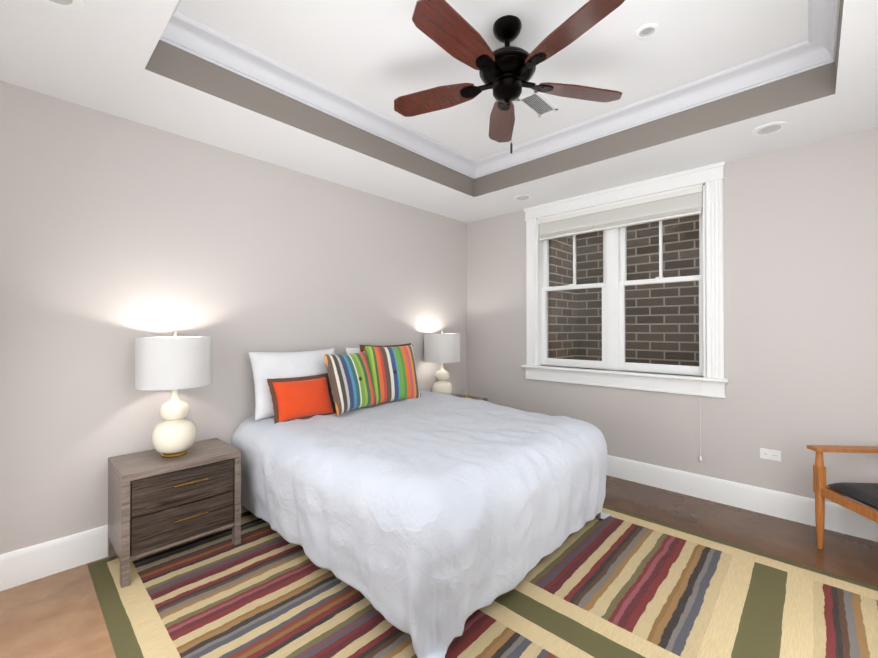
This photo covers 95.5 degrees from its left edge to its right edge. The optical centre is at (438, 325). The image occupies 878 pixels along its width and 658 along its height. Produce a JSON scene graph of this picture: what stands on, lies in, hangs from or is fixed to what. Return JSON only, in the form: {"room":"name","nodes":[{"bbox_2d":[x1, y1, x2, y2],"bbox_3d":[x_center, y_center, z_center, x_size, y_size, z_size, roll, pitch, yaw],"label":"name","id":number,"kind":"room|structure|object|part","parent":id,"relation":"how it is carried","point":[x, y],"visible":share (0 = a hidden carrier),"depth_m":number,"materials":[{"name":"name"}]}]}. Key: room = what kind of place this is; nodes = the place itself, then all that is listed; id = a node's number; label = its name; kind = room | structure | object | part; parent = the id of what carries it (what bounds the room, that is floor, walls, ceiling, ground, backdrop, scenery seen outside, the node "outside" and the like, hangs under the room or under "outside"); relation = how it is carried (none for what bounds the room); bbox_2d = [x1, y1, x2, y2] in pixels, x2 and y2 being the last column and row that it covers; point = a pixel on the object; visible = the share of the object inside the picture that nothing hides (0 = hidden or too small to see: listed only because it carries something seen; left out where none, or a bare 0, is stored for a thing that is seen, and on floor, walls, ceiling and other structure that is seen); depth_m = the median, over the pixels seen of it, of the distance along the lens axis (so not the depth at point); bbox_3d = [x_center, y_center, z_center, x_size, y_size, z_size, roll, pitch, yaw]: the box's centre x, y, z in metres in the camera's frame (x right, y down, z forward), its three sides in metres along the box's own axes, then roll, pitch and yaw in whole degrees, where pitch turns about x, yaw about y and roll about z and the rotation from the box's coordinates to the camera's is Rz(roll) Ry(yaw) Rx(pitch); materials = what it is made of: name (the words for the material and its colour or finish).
{"room":"bedroom","nodes":[
{"label":"bedroom","id":0,"kind":"room"},
{"bbox_2d":[0,81,466,553],"bbox_3d":[-1.231,-0.141,3.295,0.250,2.990,4.800,0,-1,43],"label":"wall","id":1,"kind":"structure","parent":0,"point":[118,235],"depth_m":2.49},
{"bbox_2d":[0,504,248,590],"bbox_3d":[-1.138,1.263,3.190,0.016,0.180,4.230,0,-1,43],"label":"baseboard","id":2,"kind":"structure","parent":1,"relation":"attached to","point":[31,563],"depth_m":2.16,"materials":[{"name":"white wood"}]},
{"bbox_2d":[0,475,877,657],"bbox_3d":[0.465,1.392,1.693,4.900,0.100,4.800,0,-1,43],"label":"floor","id":3,"kind":"structure","parent":0,"point":[58,615],"depth_m":2.26,"materials":[{"name":"wood"}]},
{"bbox_2d":[453,394,486,400],"bbox_3d":[0.170,1.071,4.234,0.447,0.580,0.580,0,-1,43],"label":"nightstand","id":4,"kind":"object","parent":3,"relation":"on","point":[473,397],"depth_m":4.36,"materials":[{"name":"brown wood"}]},
{"bbox_2d":[424,330,459,394],"bbox_3d":[0.032,0.408,4.163,0.380,0.740,0.380,0,-1,43],"label":"lamp","id":5,"kind":"object","parent":4,"relation":"on","point":[441,347],"visible":0.9,"depth_m":4.02,"materials":[{"name":"white ceramic"}]},
{"bbox_2d":[87,505,877,657],"bbox_3d":[0.294,1.339,2.005,3.655,0.012,2.760,0,-1,43],"label":"rug","id":6,"kind":"object","parent":3,"relation":"on","point":[617,583],"visible":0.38,"depth_m":1.90,"materials":[{"name":"fabric"}]},
{"bbox_2d":[108,438,240,587],"bbox_3d":[-1.568,1.051,2.382,0.447,0.567,0.580,0,-1,43],"label":"nightstand","id":7,"kind":"object","parent":6,"relation":"on","point":[157,502],"visible":1,"depth_m":2.22,"materials":[{"name":"brown wood"}]},
{"bbox_2d":[135,330,211,457],"bbox_3d":[-1.577,0.395,2.381,0.380,0.740,0.380,0,-1,43],"label":"lamp","id":8,"kind":"object","parent":7,"relation":"on","point":[175,363],"visible":1,"depth_m":2.27,"materials":[{"name":"white ceramic"}]},
{"bbox_2d":[231,343,609,657],"bbox_3d":[-0.118,0.747,2.795,2.002,1.182,1.835,0,-1,43],"label":"bed","id":9,"kind":"object","parent":6,"relation":"on","point":[430,523],"visible":1,"depth_m":2.09,"materials":[{"name":"white fabric"}]},
{"bbox_2d":[248,348,334,419],"bbox_3d":[-1.067,0.417,3.027,0.170,0.500,0.720,-19,-13,41],"label":"pillow","id":10,"kind":"object","parent":9,"relation":"on","point":[265,365],"depth_m":2.87,"materials":[{"name":"white fabric"}]},
{"bbox_2d":[346,348,360,353],"bbox_3d":[-0.520,0.421,3.611,0.170,0.500,0.720,-18,-12,42],"label":"pillow","id":11,"kind":"object","parent":9,"relation":"on","point":[348,350],"depth_m":3.41,"materials":[{"name":"white fabric"}]},
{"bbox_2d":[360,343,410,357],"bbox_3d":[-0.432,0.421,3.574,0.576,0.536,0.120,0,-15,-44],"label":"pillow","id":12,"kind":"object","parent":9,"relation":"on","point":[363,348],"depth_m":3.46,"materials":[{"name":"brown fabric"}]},
{"bbox_2d":[807,445,877,548],"bbox_3d":[2.531,0.945,2.111,0.580,0.804,0.660,0,0,4],"label":"chair","id":13,"kind":"object","parent":3,"relation":"on","point":[866,494],"visible":1,"depth_m":2.37,"materials":[{"name":"brown wood"}]},
{"bbox_2d":[0,0,877,222],"bbox_3d":[0.465,-1.452,1.714,4.900,0.390,4.800,0,-1,43],"label":"ceiling","id":14,"kind":"structure","parent":0,"point":[118,58],"depth_m":2.43,"materials":[{"name":"white paint"}]},
{"bbox_2d":[41,0,82,9],"bbox_3d":[-1.453,-1.254,1.496,0.178,0.010,0.178,0,-1,43],"label":"recessed light","id":15,"kind":"object","parent":14,"relation":"in","point":[70,4],"visible":1,"depth_m":1.55,"materials":[{"name":"white"}]},
{"bbox_2d":[513,194,531,200],"bbox_3d":[0.807,-1.237,3.846,0.178,0.010,0.178,0,-1,43],"label":"recessed light","id":16,"kind":"object","parent":14,"relation":"in","point":[522,197],"visible":0.98,"depth_m":3.84,"materials":[{"name":"white"}]},
{"bbox_2d":[751,121,787,135],"bbox_3d":[2.094,-1.246,2.529,0.178,0.010,0.178,0,-1,43],"label":"recessed light","id":17,"kind":"object","parent":14,"relation":"in","point":[769,128],"visible":1,"depth_m":2.52,"materials":[{"name":"white"}]},
{"bbox_2d":[176,0,807,160],"bbox_3d":[0.351,-1.585,2.055,2.570,0.080,2.700,0,-1,43],"label":"ceiling","id":18,"kind":"structure","parent":0,"point":[380,56],"depth_m":2.20,"materials":[{"name":"white paint"}]},
{"bbox_2d":[163,0,190,39],"bbox_3d":[-0.499,-1.494,1.140,2.220,0.115,0.104,0,-1,43],"label":"crown molding","id":19,"kind":"structure","parent":18,"relation":"attached to","point":[177,23],"depth_m":2.00,"materials":[{"name":"white wood"}]},
{"bbox_2d":[159,19,481,178],"bbox_3d":[-0.512,-1.482,2.863,0.104,0.115,2.600,0,-1,43],"label":"crown molding","id":20,"kind":"structure","parent":18,"relation":"attached to","point":[199,40],"depth_m":2.52,"materials":[{"name":"white wood"}]},
{"bbox_2d":[394,0,624,153],"bbox_3d":[0.320,-1.221,2.008,1.265,0.649,1.222,0,-1,43],"label":"fan","id":21,"kind":"object","parent":18,"relation":"hanging from","point":[506,72],"visible":1,"depth_m":1.95,"materials":[{"name":"brown wood"}]},
{"bbox_2d":[517,91,557,116],"bbox_3d":[0.685,-1.536,2.769,0.150,0.009,0.300,0,-1,43],"label":"ceiling vent","id":22,"kind":"object","parent":18,"relation":"in","point":[537,103],"visible":0.98,"depth_m":2.76,"materials":[{"name":"white metal"}]},
{"bbox_2d":[475,42,810,175],"bbox_3d":[1.209,-1.481,2.961,2.220,0.115,0.104,0,-1,43],"label":"crown molding","id":23,"kind":"structure","parent":18,"relation":"attached to","point":[786,62],"depth_m":2.69,"materials":[{"name":"white wood"}]},
{"bbox_2d":[635,23,658,39],"bbox_3d":[1.089,-1.540,2.088,0.110,0.010,0.110,0,-1,43],"label":"recessed light","id":24,"kind":"object","parent":18,"relation":"in","point":[646,31],"visible":1,"depth_m":2.08,"materials":[{"name":"white"}]},
{"bbox_2d":[803,0,839,68],"bbox_3d":[1.214,-1.493,1.245,0.104,0.115,2.600,0,-1,43],"label":"crown molding","id":25,"kind":"structure","parent":18,"relation":"attached to","point":[817,48],"depth_m":2.04,"materials":[{"name":"white wood"}]},
{"bbox_2d":[548,234,579,359],"bbox_3d":[1.342,-0.636,4.587,0.240,4.400,0.600,0,-1,43],"label":"brick wall","id":26,"kind":"structure","parent":0,"point":[569,305],"depth_m":4.51,"materials":[{"name":"brown brick"}]},
{"bbox_2d":[580,215,699,365],"bbox_3d":[2.344,-0.639,4.223,5.300,4.400,0.200,0,-1,43],"label":"brick wall","id":27,"kind":"structure","parent":0,"point":[653,232],"depth_m":4.18,"materials":[{"name":"brown brick"}]},
{"bbox_2d":[467,127,877,510],"bbox_3d":[2.021,-0.140,3.364,4.400,2.990,0.250,0,-1,43],"label":"wall","id":28,"kind":"structure","parent":0,"point":[800,239],"depth_m":2.87,"materials":[{"name":"grey paint"}]},
{"bbox_2d":[521,161,728,461],"bbox_3d":[1.589,-0.089,3.670,1.770,2.307,0.234,0,-1,43],"label":"window","id":29,"kind":"structure","parent":28,"relation":"in","point":[712,382],"depth_m":3.57,"materials":[{"name":"white wood"}]},
{"bbox_2d":[538,186,702,240],"bbox_3d":[1.570,-0.995,3.656,1.436,0.208,0.054,0,-1,43],"label":"window blind","id":30,"kind":"object","parent":29,"relation":"attached to","point":[676,204],"visible":0.94,"depth_m":3.55,"materials":[{"name":"white fabric"}]},
{"bbox_3d":[1.631,-0.358,3.717,1.367,1.389,0.044,0,-1,43],"label":"glass","id":31,"kind":"part","parent":29,"relation":"part of","materials":[{"name":"clear glass"}]},
{"bbox_3d":[2.046,0.004,3.127,0.020,2.113,0.020,0,-1,43],"label":"cord","id":32,"kind":"part","parent":29,"relation":"part of","materials":[{"name":"white plastic"}]},
{"bbox_2d":[606,455,877,541],"bbox_3d":[1.930,1.264,3.257,4.400,0.180,0.016,0,-1,43],"label":"baseboard","id":33,"kind":"structure","parent":28,"relation":"attached to","point":[838,518],"depth_m":2.94,"materials":[{"name":"white wood"}]},
{"bbox_2d":[760,448,780,461],"bbox_3d":[2.370,0.921,2.851,0.116,0.072,0.010,0,-1,43],"label":"electrical outlet","id":34,"kind":"object","parent":28,"relation":"attached to","point":[774,455],"visible":1,"depth_m":2.85,"materials":[{"name":"white plastic"}]}
]}

